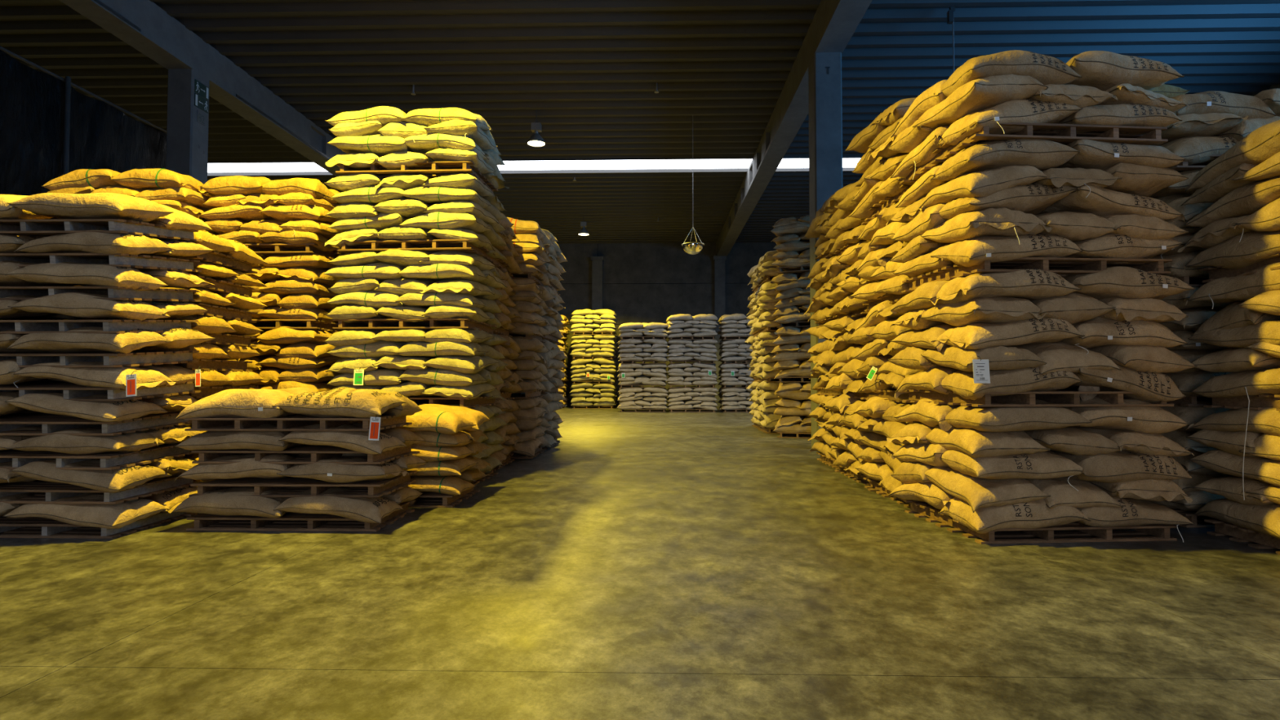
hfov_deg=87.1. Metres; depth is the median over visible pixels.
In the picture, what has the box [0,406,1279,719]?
floor
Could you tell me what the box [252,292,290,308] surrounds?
sack
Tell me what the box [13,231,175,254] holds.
sack
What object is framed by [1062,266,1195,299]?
sack
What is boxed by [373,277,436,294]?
sack
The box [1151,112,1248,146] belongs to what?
sack
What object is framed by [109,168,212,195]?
sack
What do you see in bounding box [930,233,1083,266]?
sack
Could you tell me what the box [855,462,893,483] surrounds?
sack
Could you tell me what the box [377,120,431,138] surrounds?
sack
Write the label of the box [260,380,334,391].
sack
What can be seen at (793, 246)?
sack
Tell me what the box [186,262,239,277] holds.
sack
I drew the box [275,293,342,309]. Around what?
sack
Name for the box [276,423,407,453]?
sack
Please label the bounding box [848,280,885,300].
sack
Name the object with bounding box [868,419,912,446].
sack
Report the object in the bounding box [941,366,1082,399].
sack
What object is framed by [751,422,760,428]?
wooden pallet
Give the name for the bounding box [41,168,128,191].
sack
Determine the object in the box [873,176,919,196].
sack
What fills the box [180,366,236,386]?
sack
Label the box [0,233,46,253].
sack
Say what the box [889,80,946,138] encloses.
sack
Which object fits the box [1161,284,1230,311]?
sack
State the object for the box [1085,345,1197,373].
sack
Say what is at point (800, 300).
sack
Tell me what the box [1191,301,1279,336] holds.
sack
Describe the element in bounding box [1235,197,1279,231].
sack
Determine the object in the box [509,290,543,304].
sack
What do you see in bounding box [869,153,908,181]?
sack
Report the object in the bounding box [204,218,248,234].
sack
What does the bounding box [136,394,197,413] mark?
sack
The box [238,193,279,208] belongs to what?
sack
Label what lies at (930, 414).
sack
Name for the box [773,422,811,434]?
sack
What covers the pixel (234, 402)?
sack
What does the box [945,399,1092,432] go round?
sack
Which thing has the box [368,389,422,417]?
sack
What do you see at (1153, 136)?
wooden pallet
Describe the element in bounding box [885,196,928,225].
sack
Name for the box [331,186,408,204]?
sack
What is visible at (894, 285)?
sack
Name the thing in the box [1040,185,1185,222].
sack
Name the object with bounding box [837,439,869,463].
sack
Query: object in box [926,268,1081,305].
sack
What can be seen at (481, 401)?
wooden pallet
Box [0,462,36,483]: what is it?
sack
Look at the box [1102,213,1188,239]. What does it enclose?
sack
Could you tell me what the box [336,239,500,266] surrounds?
wooden pallet
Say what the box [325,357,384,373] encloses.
sack
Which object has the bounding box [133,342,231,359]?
sack
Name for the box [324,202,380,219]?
sack
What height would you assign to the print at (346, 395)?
0.148 m
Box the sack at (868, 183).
[851,173,882,201]
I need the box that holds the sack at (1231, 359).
[1191,346,1279,372]
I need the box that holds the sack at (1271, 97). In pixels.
[1253,88,1279,116]
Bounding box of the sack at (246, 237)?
[215,230,266,247]
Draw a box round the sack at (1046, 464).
[940,449,1083,491]
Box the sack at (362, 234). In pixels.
[324,228,382,246]
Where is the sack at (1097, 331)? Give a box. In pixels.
[1058,316,1188,354]
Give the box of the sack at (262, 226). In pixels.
[238,219,286,234]
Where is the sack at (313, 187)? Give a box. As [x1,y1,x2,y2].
[257,177,337,203]
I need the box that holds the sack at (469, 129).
[423,119,497,150]
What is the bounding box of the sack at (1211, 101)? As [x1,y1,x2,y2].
[1170,90,1276,119]
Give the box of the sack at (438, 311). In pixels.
[421,304,491,322]
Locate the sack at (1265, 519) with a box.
[1194,497,1279,538]
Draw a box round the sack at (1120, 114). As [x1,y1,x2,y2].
[1050,102,1182,135]
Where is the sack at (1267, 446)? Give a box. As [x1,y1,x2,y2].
[1238,433,1279,461]
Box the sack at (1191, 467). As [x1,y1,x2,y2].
[1172,449,1225,475]
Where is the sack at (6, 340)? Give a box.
[0,328,46,352]
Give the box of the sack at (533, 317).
[510,311,546,324]
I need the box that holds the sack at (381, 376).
[327,368,407,386]
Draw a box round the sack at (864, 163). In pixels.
[851,147,878,173]
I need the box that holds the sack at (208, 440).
[174,423,303,450]
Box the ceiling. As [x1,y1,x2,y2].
[0,0,1279,244]
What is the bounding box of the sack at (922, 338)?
[889,324,955,351]
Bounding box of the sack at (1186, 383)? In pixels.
[1161,370,1232,396]
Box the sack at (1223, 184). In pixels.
[1180,163,1268,205]
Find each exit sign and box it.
[194,79,208,100]
[194,93,208,113]
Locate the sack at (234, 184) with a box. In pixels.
[198,175,271,195]
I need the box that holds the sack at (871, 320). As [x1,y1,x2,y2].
[853,300,894,332]
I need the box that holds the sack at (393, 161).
[373,151,435,173]
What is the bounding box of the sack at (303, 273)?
[276,266,343,286]
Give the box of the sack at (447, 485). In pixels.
[408,475,475,495]
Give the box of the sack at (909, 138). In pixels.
[888,120,934,152]
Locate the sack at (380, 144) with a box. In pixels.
[327,133,414,155]
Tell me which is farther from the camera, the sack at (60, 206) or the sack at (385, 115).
the sack at (385, 115)
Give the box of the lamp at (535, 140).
[527,109,545,146]
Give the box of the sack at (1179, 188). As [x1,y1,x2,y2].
[1149,168,1201,197]
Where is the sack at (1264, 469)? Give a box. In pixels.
[1188,449,1279,486]
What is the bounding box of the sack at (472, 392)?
[418,382,497,399]
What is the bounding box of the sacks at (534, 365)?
[0,128,1279,516]
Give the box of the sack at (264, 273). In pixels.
[245,266,283,281]
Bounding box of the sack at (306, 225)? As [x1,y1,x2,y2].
[278,219,342,238]
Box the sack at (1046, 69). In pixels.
[933,49,1082,98]
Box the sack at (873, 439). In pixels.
[857,431,892,456]
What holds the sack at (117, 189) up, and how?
on the sack at (195, 211)
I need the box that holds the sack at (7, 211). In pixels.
[0,194,53,219]
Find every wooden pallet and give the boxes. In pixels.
[0,218,202,241]
[0,253,201,271]
[0,286,201,302]
[0,320,198,333]
[0,350,199,367]
[0,381,200,401]
[0,411,191,435]
[0,443,195,470]
[0,475,196,504]
[0,511,197,538]
[73,275,259,297]
[169,358,252,371]
[177,250,257,273]
[182,420,191,426]
[184,413,412,431]
[186,386,255,398]
[186,499,415,531]
[189,470,417,497]
[191,443,419,464]
[193,302,257,322]
[198,330,256,346]
[244,243,341,260]
[248,319,342,332]
[332,318,497,334]
[335,160,497,198]
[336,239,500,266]
[407,395,499,408]
[408,480,479,507]
[433,391,514,400]
[475,466,498,482]
[493,325,512,337]
[493,453,514,471]
[496,258,513,276]
[509,331,546,342]
[510,271,543,285]
[510,446,545,458]
[511,390,544,398]
[541,386,560,393]
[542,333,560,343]
[542,436,559,448]
[548,281,559,295]
[572,332,614,335]
[572,381,612,383]
[572,404,615,408]
[573,356,614,359]
[619,384,665,387]
[619,408,666,412]
[620,336,666,340]
[620,360,666,364]
[667,336,715,340]
[668,408,715,412]
[669,360,715,364]
[669,384,715,387]
[720,336,749,340]
[720,360,751,364]
[720,384,749,387]
[720,408,751,412]
[751,284,759,293]
[751,330,759,337]
[751,377,774,382]
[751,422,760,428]
[757,325,779,334]
[758,275,776,287]
[758,377,800,382]
[758,425,777,433]
[776,265,809,275]
[776,377,810,382]
[777,320,810,328]
[777,431,811,438]
[814,253,835,259]
[814,315,839,328]
[815,386,839,395]
[816,452,839,469]
[833,240,870,256]
[835,303,868,319]
[835,391,866,398]
[835,465,869,484]
[860,389,910,402]
[861,184,911,225]
[863,293,909,311]
[863,477,910,507]
[899,120,1168,184]
[901,257,1172,293]
[902,389,1173,406]
[902,499,1177,544]
[1166,394,1212,406]
[1167,154,1222,172]
[1168,506,1215,527]
[1169,273,1208,286]
[1200,253,1279,282]
[1203,394,1279,410]
[1204,519,1279,554]
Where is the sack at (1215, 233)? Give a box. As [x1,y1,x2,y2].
[1177,214,1253,252]
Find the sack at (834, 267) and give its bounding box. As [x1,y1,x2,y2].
[821,255,851,278]
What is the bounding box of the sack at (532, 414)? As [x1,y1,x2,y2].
[511,406,546,420]
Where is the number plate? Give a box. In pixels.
[196,110,205,125]
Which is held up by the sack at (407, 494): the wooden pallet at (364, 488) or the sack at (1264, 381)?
the wooden pallet at (364, 488)
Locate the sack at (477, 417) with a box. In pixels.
[417,404,490,431]
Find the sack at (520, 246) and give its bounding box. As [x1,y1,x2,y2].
[512,241,547,253]
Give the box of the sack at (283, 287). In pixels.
[258,279,338,297]
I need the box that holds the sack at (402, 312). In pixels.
[374,305,431,322]
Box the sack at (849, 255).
[835,240,871,265]
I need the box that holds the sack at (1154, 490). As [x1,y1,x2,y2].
[1086,479,1192,502]
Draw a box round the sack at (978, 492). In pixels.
[924,466,1050,512]
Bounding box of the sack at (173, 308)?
[110,301,208,318]
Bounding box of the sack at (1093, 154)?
[1054,139,1186,170]
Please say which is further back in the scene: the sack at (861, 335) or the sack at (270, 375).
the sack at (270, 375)
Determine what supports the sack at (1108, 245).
on the wooden pallet at (1063, 267)
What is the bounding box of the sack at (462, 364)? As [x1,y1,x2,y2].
[422,355,498,373]
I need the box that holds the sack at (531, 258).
[513,252,547,266]
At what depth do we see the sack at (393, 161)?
8.95 m
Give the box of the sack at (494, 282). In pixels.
[478,270,506,288]
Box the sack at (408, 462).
[342,453,427,470]
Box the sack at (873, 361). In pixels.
[856,354,893,374]
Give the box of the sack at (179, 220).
[146,204,213,231]
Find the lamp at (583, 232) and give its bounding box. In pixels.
[577,219,589,235]
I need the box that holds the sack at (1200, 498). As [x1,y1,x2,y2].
[1142,490,1226,511]
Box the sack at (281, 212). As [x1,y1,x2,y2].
[259,204,339,222]
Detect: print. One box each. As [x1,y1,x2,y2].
[112,400,149,404]
[115,300,149,303]
[117,464,153,473]
[120,232,154,238]
[154,425,188,431]
[162,485,192,498]
[167,328,197,332]
[168,457,195,461]
[285,386,390,404]
[373,497,391,506]
[975,363,985,379]
[1003,138,1022,148]
[1012,502,1032,516]
[1013,453,1032,470]
[1017,268,1065,285]
[1026,50,1066,71]
[1026,183,1063,194]
[1027,98,1067,112]
[1028,233,1067,248]
[1029,317,1068,331]
[1030,367,1067,380]
[1110,142,1128,152]
[1114,234,1132,244]
[1114,320,1135,334]
[1118,499,1137,516]
[1124,450,1177,474]
[1125,54,1168,70]
[1125,192,1168,211]
[1128,102,1167,115]
[1130,266,1178,285]
[1137,371,1170,394]
[1207,92,1226,103]
[1221,135,1235,146]
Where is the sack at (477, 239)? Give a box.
[426,228,495,251]
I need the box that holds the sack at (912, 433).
[886,422,935,444]
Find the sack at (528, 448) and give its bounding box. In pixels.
[511,438,542,456]
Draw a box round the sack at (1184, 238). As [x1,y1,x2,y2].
[1153,233,1206,258]
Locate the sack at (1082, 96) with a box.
[1027,84,1118,107]
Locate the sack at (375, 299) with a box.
[326,290,404,308]
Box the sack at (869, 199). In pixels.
[848,181,886,218]
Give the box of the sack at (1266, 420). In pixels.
[1186,406,1279,436]
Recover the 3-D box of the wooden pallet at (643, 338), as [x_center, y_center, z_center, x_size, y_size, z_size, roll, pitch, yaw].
[0.162,-0.959,30.845,2.060,0.130,1.525,0,-2,2]
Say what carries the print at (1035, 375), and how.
attached to the sack at (961, 383)
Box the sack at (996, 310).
[915,297,1048,326]
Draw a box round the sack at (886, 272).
[870,259,902,279]
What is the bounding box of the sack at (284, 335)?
[256,325,332,344]
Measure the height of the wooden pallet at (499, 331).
0.130 m
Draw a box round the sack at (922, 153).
[889,125,981,179]
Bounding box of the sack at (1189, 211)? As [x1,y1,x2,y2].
[1155,194,1213,227]
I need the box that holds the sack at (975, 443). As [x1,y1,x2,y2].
[925,425,1050,457]
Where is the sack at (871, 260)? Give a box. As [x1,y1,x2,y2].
[855,246,893,271]
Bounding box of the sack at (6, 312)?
[0,295,55,319]
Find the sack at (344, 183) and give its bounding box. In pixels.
[324,173,383,191]
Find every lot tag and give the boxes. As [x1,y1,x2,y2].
[125,370,137,396]
[195,366,200,386]
[353,367,364,385]
[368,414,381,440]
[730,370,734,375]
[866,364,879,380]
[972,355,990,383]
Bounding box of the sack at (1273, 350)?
[1245,342,1279,358]
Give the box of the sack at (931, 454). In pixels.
[890,443,949,466]
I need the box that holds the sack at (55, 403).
[4,392,168,422]
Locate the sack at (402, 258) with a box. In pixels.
[373,248,431,267]
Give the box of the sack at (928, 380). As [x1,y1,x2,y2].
[893,366,960,398]
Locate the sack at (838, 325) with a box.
[822,314,862,333]
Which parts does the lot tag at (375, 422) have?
colour panel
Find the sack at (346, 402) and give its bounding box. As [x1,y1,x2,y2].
[271,386,405,417]
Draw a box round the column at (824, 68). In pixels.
[808,52,842,447]
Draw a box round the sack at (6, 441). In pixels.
[0,426,41,450]
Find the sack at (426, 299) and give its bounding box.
[395,292,486,308]
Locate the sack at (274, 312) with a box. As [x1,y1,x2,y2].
[257,306,334,324]
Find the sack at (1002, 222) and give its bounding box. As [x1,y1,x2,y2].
[920,207,1052,244]
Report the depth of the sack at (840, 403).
9.73 m
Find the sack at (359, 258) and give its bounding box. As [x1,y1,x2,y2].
[327,251,381,266]
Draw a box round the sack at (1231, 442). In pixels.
[1186,429,1263,456]
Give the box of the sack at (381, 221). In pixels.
[328,212,408,231]
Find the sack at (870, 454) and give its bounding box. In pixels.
[855,446,884,462]
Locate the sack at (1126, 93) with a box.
[1097,83,1188,112]
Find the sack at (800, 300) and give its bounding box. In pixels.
[773,294,809,308]
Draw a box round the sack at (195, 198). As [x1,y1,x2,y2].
[134,186,217,210]
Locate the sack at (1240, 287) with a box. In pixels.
[1185,262,1279,309]
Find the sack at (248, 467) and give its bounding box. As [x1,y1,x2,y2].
[173,453,295,481]
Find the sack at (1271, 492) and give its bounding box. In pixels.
[1241,484,1279,504]
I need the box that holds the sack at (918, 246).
[889,235,947,262]
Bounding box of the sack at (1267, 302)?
[1237,289,1279,315]
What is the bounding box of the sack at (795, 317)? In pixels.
[773,311,810,324]
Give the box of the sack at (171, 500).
[137,485,197,513]
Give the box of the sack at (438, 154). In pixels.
[423,148,495,173]
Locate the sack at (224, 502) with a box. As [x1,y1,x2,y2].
[171,486,293,518]
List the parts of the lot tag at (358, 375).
colour panel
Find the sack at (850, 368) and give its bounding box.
[836,359,867,378]
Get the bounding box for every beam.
[58,0,346,177]
[715,0,872,257]
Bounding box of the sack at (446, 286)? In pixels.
[420,279,494,296]
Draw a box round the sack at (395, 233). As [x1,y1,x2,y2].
[373,226,437,251]
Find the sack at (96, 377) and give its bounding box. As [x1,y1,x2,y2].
[13,361,175,390]
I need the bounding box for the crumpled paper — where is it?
[1077,386,1100,400]
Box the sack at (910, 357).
[888,346,942,370]
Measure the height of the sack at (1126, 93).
0.349 m
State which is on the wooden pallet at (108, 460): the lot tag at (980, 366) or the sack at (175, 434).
the sack at (175, 434)
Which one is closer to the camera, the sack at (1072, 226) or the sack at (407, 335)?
the sack at (1072, 226)
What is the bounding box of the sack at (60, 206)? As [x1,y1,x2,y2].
[6,192,173,222]
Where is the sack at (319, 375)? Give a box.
[277,365,343,382]
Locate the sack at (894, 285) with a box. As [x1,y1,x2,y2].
[874,274,911,294]
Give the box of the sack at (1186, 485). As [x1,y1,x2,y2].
[1171,472,1231,492]
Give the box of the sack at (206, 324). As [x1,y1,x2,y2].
[106,315,235,334]
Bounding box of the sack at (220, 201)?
[203,193,247,207]
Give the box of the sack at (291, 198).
[271,192,338,211]
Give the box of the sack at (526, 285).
[511,276,542,293]
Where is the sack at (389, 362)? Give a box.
[372,355,434,369]
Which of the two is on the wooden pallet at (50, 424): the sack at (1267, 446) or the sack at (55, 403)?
the sack at (55, 403)
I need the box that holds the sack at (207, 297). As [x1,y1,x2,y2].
[160,287,235,306]
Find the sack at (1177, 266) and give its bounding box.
[1150,250,1213,277]
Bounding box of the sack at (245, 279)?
[211,269,266,286]
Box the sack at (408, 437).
[352,422,424,446]
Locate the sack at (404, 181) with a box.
[374,173,431,190]
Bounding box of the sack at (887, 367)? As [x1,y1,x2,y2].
[875,360,923,377]
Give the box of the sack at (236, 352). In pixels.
[211,342,260,359]
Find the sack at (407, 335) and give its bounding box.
[368,328,430,342]
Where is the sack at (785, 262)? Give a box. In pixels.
[770,257,809,268]
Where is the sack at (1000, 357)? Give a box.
[920,345,1046,371]
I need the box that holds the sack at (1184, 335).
[1165,330,1231,350]
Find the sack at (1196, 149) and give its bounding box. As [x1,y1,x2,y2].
[1159,135,1239,165]
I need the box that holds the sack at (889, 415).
[880,402,922,423]
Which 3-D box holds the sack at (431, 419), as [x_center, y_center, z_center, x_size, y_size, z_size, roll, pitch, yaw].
[-2.478,0.691,7.724,1.018,0.294,0.667,0,-2,6]
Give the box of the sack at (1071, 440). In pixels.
[1023,426,1126,455]
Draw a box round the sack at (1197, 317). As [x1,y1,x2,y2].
[1159,308,1218,331]
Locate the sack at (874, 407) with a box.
[853,396,902,417]
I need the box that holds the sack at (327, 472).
[276,457,408,483]
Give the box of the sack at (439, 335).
[420,325,495,342]
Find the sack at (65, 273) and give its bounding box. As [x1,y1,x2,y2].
[4,262,168,290]
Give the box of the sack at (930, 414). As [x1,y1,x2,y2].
[893,398,960,431]
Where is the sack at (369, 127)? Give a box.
[328,120,382,137]
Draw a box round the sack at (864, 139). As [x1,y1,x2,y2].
[844,112,888,153]
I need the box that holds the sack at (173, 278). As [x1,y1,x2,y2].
[76,269,212,288]
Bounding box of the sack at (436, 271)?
[398,263,488,281]
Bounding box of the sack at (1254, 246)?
[1184,231,1279,269]
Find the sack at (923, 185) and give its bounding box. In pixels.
[895,163,948,208]
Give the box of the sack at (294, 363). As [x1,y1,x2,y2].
[255,355,340,369]
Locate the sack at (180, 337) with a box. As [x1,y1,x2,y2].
[150,326,215,349]
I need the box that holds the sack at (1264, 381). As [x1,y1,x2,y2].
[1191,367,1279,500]
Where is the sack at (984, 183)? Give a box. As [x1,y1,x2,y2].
[918,164,1047,208]
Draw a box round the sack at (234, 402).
[174,388,294,420]
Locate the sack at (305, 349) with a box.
[275,342,336,358]
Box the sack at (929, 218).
[891,203,947,242]
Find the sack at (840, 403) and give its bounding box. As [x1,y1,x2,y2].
[822,391,861,413]
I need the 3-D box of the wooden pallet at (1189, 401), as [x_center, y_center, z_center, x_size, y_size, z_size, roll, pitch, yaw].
[6.117,0.400,7.177,1.820,0.130,1.445,0,-2,0]
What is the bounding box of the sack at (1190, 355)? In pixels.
[1170,349,1222,373]
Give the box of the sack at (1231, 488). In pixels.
[1191,475,1275,505]
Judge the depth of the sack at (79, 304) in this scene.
6.01 m
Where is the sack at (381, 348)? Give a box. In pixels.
[326,340,408,358]
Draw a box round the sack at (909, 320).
[889,308,946,330]
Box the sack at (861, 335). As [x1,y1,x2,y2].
[848,325,875,343]
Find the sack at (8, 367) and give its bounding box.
[0,359,45,387]
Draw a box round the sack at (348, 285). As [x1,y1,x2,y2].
[328,277,383,294]
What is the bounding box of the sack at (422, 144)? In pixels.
[403,133,488,159]
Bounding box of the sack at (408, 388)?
[380,380,436,397]
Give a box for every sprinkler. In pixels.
[410,84,415,95]
[654,82,658,93]
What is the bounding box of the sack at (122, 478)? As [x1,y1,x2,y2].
[9,458,172,492]
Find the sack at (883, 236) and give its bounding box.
[867,222,906,251]
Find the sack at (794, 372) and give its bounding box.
[773,366,810,378]
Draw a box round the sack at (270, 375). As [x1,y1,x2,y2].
[252,367,286,385]
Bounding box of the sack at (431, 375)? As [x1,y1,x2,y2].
[397,367,488,386]
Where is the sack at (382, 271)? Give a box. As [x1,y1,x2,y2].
[323,262,408,280]
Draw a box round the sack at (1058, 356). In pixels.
[1015,342,1121,374]
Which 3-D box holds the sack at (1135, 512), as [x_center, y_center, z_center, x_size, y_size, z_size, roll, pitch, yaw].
[4.276,1.393,6.135,1.008,0.383,0.686,0,-2,-4]
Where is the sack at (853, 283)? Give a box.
[835,275,876,293]
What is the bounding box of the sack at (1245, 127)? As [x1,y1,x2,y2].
[1215,115,1279,141]
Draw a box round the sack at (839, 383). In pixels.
[824,373,857,391]
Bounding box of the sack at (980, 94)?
[911,74,1048,128]
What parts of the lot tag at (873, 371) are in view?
colour panel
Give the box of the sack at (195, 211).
[151,200,204,218]
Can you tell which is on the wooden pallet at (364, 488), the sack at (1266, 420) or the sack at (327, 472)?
the sack at (327, 472)
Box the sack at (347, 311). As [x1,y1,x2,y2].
[325,304,388,323]
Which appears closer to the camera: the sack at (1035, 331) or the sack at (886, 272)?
the sack at (1035, 331)
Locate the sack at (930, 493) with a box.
[888,482,955,509]
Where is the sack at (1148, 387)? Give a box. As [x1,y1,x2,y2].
[1069,364,1186,403]
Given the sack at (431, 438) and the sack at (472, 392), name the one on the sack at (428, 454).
the sack at (431, 438)
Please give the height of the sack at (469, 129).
0.326 m
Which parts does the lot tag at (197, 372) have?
colour panel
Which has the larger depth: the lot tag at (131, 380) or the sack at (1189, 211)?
the sack at (1189, 211)
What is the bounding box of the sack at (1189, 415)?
[1159,397,1230,431]
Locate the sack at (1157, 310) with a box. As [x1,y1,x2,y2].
[1097,297,1189,323]
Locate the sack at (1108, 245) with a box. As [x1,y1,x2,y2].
[1064,233,1183,266]
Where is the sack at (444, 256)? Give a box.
[417,250,497,271]
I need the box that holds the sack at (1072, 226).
[1034,211,1120,241]
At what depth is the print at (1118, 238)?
5.94 m
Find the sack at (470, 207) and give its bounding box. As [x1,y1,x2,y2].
[422,200,499,223]
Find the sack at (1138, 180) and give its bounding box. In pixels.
[1102,162,1188,196]
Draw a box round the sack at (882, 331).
[869,316,915,340]
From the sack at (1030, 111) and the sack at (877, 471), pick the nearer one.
the sack at (1030, 111)
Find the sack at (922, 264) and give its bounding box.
[893,244,956,277]
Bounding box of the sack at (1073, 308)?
[1028,292,1115,324]
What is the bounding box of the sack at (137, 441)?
[5,427,165,454]
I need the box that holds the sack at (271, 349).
[250,339,290,355]
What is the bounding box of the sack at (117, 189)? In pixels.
[89,186,144,196]
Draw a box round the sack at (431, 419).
[397,406,476,434]
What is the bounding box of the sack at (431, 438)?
[412,431,472,447]
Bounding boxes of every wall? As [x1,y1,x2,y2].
[0,45,166,319]
[557,242,776,406]
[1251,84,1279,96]
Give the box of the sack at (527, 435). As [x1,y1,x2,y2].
[515,426,545,443]
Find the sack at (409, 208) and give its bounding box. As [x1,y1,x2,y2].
[372,198,432,218]
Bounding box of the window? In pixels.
[207,155,862,176]
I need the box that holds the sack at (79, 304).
[7,292,170,320]
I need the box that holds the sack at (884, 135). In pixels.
[867,116,902,150]
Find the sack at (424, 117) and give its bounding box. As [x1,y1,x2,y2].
[400,107,492,130]
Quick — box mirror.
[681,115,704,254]
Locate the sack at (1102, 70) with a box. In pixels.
[1065,50,1183,90]
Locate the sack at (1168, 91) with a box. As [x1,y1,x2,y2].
[1151,84,1190,97]
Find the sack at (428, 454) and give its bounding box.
[411,444,473,462]
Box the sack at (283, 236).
[257,228,340,251]
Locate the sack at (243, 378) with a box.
[217,368,265,386]
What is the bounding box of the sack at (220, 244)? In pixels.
[193,230,235,252]
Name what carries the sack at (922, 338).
on the sack at (910, 357)
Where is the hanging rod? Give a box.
[946,6,955,71]
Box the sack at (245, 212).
[197,203,275,222]
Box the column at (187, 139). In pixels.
[165,68,208,183]
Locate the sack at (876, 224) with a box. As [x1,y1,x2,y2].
[857,207,890,239]
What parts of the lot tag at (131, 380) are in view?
colour panel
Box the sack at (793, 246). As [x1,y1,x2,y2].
[773,240,809,252]
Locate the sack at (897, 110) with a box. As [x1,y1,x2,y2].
[870,97,916,127]
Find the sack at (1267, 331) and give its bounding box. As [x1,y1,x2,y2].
[1187,320,1279,347]
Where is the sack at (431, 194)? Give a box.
[398,186,490,208]
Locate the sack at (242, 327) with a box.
[220,318,263,335]
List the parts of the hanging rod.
rod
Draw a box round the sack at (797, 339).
[773,334,810,345]
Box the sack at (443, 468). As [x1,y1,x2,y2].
[408,457,478,476]
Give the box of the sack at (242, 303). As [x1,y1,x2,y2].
[216,292,267,310]
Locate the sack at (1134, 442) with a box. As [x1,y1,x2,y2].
[1074,426,1194,457]
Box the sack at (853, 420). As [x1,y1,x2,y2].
[837,413,871,428]
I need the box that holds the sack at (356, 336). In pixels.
[324,328,383,346]
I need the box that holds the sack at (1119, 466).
[1050,450,1193,483]
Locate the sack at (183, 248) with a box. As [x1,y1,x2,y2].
[138,239,214,257]
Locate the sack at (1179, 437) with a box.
[1160,430,1218,453]
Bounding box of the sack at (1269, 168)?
[1231,151,1279,180]
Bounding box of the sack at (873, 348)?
[851,337,890,361]
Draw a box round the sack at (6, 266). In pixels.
[0,260,47,286]
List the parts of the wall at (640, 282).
wall panel, wall panel, wall panel, wall panel, wall panel, wall panel, wall panel, wall panel, wall panel, wall panel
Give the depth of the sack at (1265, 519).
5.72 m
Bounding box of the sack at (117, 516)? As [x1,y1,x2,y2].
[3,492,168,528]
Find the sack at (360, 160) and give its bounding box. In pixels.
[325,152,382,170]
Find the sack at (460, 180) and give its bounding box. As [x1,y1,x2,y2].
[422,173,495,196]
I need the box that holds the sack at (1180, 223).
[1164,219,1202,235]
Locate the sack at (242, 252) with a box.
[219,239,266,265]
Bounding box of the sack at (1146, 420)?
[1063,396,1189,434]
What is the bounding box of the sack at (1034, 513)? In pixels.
[937,497,1091,533]
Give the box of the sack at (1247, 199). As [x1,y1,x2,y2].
[1183,176,1279,227]
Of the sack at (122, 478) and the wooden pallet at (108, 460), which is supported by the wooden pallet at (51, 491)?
the sack at (122, 478)
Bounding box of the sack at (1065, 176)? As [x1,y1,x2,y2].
[1031,167,1124,197]
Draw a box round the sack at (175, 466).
[144,457,198,476]
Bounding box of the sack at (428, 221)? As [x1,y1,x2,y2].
[399,211,492,232]
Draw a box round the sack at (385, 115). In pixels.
[324,106,405,126]
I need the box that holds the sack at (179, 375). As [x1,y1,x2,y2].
[136,364,208,387]
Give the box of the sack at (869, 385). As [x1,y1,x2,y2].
[858,373,897,393]
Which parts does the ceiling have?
deck panel, deck panel, deck panel, deck panel, deck panel, deck panel, deck panel, deck panel, deck panel, deck panel, deck panel, deck panel, deck panel, deck panel, deck panel, deck panel, deck panel, deck panel, deck panel, deck panel, deck panel, deck panel, deck panel, deck panel, deck panel, deck panel, deck panel, deck panel, deck panel, deck panel, deck panel, deck panel, deck panel, deck panel, deck panel, deck panel, deck panel, deck panel, deck panel, deck panel, deck panel, deck panel, deck panel, deck panel, deck panel, deck panel, deck panel, deck panel, deck panel, deck panel, deck panel, deck panel, deck panel, deck panel, deck panel, deck panel, deck panel, deck panel, deck panel, deck panel, deck panel, deck panel, deck panel, deck panel, deck panel, deck panel, deck panel, deck panel, deck panel, deck panel, deck panel, deck panel, deck panel, deck panel, deck panel, deck panel, deck panel, deck panel, deck panel, deck panel, deck panel, deck panel, deck panel, deck panel, deck panel, deck panel, deck panel, deck panel, deck panel, deck panel, deck panel, deck panel, deck panel, deck panel, deck panel, deck panel, deck panel, deck panel, deck panel, deck panel, deck panel, deck panel, deck panel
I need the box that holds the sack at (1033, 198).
[938,183,1079,219]
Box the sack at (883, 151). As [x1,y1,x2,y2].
[867,134,909,159]
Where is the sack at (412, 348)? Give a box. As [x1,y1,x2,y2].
[391,341,488,356]
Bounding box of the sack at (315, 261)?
[261,253,337,269]
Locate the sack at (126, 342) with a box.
[6,326,171,353]
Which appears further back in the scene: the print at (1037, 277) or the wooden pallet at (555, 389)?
the wooden pallet at (555, 389)
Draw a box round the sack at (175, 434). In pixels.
[138,425,201,446]
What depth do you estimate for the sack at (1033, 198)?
5.93 m
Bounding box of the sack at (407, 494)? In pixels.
[381,486,422,503]
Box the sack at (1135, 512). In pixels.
[1075,496,1194,542]
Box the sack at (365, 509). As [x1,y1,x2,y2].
[272,487,404,524]
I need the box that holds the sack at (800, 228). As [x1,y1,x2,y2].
[769,221,809,236]
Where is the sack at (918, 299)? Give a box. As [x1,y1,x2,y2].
[889,280,949,313]
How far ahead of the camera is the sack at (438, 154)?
8.91 m
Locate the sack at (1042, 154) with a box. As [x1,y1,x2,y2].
[929,138,1079,181]
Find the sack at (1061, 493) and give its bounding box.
[1025,476,1123,508]
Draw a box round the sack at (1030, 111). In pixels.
[937,98,1083,145]
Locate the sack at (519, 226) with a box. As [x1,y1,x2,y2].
[506,217,545,239]
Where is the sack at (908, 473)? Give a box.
[891,462,934,484]
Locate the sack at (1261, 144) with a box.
[1184,120,1279,191]
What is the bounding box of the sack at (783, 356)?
[771,351,810,361]
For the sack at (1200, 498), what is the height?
0.291 m
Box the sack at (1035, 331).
[930,317,1084,349]

